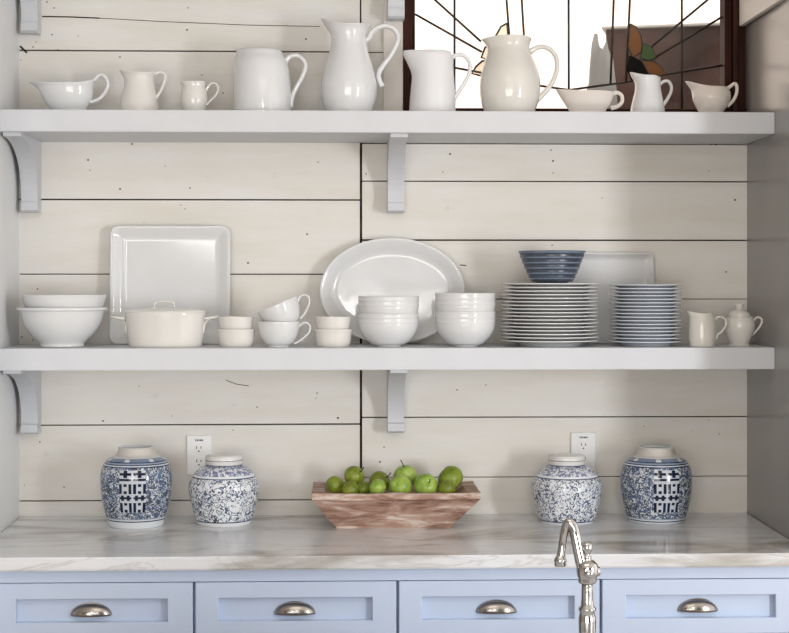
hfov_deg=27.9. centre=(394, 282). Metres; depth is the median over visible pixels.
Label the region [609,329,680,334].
salad plate
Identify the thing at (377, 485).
apple
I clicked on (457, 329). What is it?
soup bowl
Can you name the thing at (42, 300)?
mixing bowl
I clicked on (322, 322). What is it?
ramekin
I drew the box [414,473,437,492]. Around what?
apple
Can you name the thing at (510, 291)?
dinner plate
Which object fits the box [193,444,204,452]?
receptacle
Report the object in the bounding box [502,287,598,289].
dinner plate
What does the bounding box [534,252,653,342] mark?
platter
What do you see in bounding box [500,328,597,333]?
dinner plate
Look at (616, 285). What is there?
salad plate
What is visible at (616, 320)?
salad plate
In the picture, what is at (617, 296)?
salad plate
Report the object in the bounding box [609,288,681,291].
salad plate
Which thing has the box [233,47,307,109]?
pitcher
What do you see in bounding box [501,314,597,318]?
dinner plate
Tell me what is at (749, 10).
trim
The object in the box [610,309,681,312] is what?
salad plate
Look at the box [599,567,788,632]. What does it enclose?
base cabinet
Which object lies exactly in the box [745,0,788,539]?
wall
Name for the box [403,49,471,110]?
pitcher
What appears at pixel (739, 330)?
sugar bowl
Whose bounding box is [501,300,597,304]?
dinner plate
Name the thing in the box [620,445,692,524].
ginger jar
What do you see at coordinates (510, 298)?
dinner plate
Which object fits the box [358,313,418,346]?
soup bowl
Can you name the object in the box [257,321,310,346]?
teacup
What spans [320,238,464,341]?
oval platter
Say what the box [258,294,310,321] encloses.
teacup
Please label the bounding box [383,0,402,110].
trim
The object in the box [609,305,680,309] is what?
salad plate
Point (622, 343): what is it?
salad plate
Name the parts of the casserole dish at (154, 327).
handle, lid handle, lid, dish, handle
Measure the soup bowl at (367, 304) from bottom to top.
0.093 m
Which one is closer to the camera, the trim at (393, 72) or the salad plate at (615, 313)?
the salad plate at (615, 313)
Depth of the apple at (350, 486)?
4.34 m
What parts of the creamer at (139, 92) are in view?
handle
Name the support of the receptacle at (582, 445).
attached to the electrical outlet at (584, 443)
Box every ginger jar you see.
[100,445,171,528]
[188,453,258,526]
[531,453,601,524]
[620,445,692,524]
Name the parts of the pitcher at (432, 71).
handle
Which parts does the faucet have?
spout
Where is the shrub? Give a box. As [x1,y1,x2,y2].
[587,34,616,108]
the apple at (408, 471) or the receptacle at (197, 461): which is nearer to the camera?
the apple at (408, 471)
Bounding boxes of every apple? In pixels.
[326,476,343,492]
[342,481,358,492]
[344,466,363,483]
[357,481,369,492]
[369,471,390,490]
[369,479,385,492]
[389,475,411,492]
[393,460,416,484]
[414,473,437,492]
[438,466,462,487]
[438,480,455,492]
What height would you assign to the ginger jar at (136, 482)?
0.218 m
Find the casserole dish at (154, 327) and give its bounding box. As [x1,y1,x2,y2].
[111,301,219,347]
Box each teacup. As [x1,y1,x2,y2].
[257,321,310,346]
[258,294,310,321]
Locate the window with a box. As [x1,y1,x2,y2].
[403,0,746,111]
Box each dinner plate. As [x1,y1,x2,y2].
[500,304,597,308]
[500,318,597,322]
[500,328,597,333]
[501,283,597,286]
[501,290,598,293]
[501,294,597,297]
[501,297,597,300]
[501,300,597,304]
[501,307,597,311]
[501,311,598,315]
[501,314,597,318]
[501,321,598,326]
[501,325,597,329]
[501,332,597,337]
[501,335,598,340]
[501,338,597,346]
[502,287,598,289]
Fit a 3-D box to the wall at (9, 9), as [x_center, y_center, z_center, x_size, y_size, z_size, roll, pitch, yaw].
[-1.076,0.116,4.175,0.040,2.950,0.821,0,0,-3]
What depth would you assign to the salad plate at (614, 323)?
4.37 m
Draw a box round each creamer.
[119,70,166,109]
[180,81,218,109]
[630,72,672,111]
[686,311,726,346]
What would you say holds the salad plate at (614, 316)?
on the salad plate at (616, 320)
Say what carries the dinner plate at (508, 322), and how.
on the dinner plate at (509, 326)
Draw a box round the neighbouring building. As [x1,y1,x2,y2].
[602,22,719,108]
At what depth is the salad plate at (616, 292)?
4.37 m
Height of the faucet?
0.268 m
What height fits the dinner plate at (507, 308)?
0.018 m
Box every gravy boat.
[29,73,109,109]
[556,89,623,111]
[685,81,738,111]
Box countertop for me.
[0,513,788,570]
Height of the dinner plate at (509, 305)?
0.018 m
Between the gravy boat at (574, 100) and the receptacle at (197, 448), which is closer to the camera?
the gravy boat at (574, 100)
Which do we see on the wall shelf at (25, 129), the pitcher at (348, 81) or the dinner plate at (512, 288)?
the pitcher at (348, 81)
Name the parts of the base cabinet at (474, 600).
cup pull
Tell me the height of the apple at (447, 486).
0.049 m
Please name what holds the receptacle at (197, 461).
attached to the electrical outlet at (198, 446)
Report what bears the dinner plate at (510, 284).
on the dinner plate at (512, 288)
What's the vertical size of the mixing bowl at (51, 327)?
0.108 m
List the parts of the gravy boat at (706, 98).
handle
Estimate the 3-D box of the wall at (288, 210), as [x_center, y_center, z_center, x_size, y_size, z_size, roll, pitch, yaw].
[-0.162,0.116,4.647,6.800,2.950,0.101,0,0,-2]
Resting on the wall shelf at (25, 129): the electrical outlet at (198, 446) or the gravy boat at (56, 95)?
the gravy boat at (56, 95)
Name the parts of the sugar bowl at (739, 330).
lid, handle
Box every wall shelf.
[0,109,773,212]
[0,343,773,433]
[20,0,404,34]
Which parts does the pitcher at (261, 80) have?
handle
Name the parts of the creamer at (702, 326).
handle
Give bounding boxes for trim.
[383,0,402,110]
[739,0,784,25]
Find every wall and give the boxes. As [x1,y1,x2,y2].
[0,0,19,532]
[19,0,746,516]
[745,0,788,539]
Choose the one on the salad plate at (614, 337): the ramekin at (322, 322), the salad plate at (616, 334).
the salad plate at (616, 334)
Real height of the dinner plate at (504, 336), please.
0.018 m
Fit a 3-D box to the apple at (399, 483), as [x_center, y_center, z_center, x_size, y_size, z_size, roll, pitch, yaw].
[0.015,0.562,4.382,0.064,0.064,0.058,0,0,31]
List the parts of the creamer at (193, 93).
handle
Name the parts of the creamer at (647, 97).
handle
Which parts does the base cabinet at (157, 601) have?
cup pull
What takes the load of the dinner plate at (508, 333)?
on the dinner plate at (504, 336)
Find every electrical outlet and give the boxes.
[187,435,210,474]
[571,432,595,471]
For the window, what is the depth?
4.66 m
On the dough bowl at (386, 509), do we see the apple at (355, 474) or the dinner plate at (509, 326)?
the apple at (355, 474)
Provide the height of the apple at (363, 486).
0.041 m
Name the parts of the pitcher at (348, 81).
handle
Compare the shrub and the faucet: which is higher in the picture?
the shrub
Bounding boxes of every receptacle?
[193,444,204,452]
[193,457,204,466]
[578,441,588,449]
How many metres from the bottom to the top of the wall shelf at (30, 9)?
0.244 m
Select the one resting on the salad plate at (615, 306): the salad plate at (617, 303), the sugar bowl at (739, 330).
the salad plate at (617, 303)
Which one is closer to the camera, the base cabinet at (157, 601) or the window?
the base cabinet at (157, 601)
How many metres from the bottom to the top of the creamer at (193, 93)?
0.100 m
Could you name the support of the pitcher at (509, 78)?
on the wall shelf at (25, 129)
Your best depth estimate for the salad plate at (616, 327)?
4.37 m
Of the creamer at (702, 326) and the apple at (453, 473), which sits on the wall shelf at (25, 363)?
the creamer at (702, 326)
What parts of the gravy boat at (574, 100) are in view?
handle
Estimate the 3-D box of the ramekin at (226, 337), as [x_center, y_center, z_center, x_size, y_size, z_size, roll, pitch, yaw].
[-0.437,0.151,4.377,0.104,0.050,0.104,0,0,-2]
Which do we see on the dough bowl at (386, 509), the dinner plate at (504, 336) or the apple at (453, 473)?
the apple at (453, 473)
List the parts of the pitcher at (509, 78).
handle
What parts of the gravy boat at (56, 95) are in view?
handle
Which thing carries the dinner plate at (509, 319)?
on the dinner plate at (508, 322)
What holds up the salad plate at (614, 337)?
on the salad plate at (622, 343)
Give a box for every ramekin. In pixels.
[217,328,254,346]
[218,316,253,328]
[314,328,351,346]
[315,316,350,328]
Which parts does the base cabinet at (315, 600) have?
cup pull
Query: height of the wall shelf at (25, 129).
0.262 m
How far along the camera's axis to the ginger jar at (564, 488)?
4.41 m
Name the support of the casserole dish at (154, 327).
on the wall shelf at (25, 363)
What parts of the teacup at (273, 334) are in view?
handle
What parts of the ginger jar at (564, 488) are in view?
lid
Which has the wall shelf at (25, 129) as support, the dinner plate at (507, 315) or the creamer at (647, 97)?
the creamer at (647, 97)
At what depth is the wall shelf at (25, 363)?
4.29 m
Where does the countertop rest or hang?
on the base cabinet at (157, 601)
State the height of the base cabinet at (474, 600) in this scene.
0.886 m
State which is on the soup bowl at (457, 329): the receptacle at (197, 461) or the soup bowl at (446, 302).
the soup bowl at (446, 302)
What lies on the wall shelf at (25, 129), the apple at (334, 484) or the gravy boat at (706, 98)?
the gravy boat at (706, 98)
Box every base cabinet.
[0,570,194,632]
[194,569,397,632]
[397,568,600,632]
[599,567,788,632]
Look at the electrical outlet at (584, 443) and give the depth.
4.62 m
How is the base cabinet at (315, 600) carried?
on the floor
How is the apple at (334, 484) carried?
in the dough bowl at (386, 509)
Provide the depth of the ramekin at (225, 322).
4.34 m
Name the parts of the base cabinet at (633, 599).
cup pull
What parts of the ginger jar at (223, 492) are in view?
lid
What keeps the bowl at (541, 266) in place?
on the dinner plate at (510, 284)
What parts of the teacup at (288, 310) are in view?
handle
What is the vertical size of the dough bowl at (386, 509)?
0.102 m
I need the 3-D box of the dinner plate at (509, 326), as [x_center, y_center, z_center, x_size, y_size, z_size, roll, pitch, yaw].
[0.432,0.127,4.431,0.271,0.018,0.271,0,0,-43]
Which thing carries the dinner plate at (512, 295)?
on the dinner plate at (510, 298)
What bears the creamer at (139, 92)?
on the wall shelf at (25, 129)
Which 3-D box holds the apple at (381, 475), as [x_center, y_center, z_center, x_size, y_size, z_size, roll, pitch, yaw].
[-0.042,0.559,4.467,0.059,0.060,0.060,0,0,-14]
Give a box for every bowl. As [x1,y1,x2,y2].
[16,307,107,346]
[21,294,105,307]
[311,481,480,527]
[358,296,418,313]
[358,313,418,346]
[435,293,495,311]
[435,311,495,346]
[518,250,585,282]
[723,304,762,345]
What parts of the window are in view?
glass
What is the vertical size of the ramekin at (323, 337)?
0.049 m
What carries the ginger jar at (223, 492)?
on the countertop
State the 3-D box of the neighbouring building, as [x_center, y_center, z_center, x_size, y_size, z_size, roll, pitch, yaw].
[3.445,0.099,9.173,4.270,2.983,2.140,0,0,13]
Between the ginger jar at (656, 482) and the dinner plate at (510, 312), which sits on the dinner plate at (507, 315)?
the dinner plate at (510, 312)
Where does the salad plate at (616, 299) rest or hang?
on the salad plate at (617, 303)
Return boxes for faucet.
[554,517,599,632]
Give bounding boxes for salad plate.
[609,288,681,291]
[609,295,681,298]
[609,302,681,305]
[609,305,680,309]
[609,312,680,316]
[609,315,681,319]
[609,322,681,326]
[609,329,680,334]
[610,284,681,287]
[610,291,681,294]
[610,298,681,301]
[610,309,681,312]
[610,319,681,323]
[610,326,681,330]
[610,333,682,337]
[610,336,681,341]
[610,340,681,346]
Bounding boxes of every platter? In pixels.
[109,226,229,343]
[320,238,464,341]
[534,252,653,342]
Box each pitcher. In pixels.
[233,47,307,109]
[321,19,400,110]
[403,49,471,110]
[479,34,558,110]
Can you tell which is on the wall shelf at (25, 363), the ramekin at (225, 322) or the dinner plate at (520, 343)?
the dinner plate at (520, 343)
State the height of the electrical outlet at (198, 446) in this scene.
0.115 m
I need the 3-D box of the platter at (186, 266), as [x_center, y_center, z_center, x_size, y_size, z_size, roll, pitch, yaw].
[-0.642,0.005,4.542,0.342,0.339,0.038,0,0,-2]

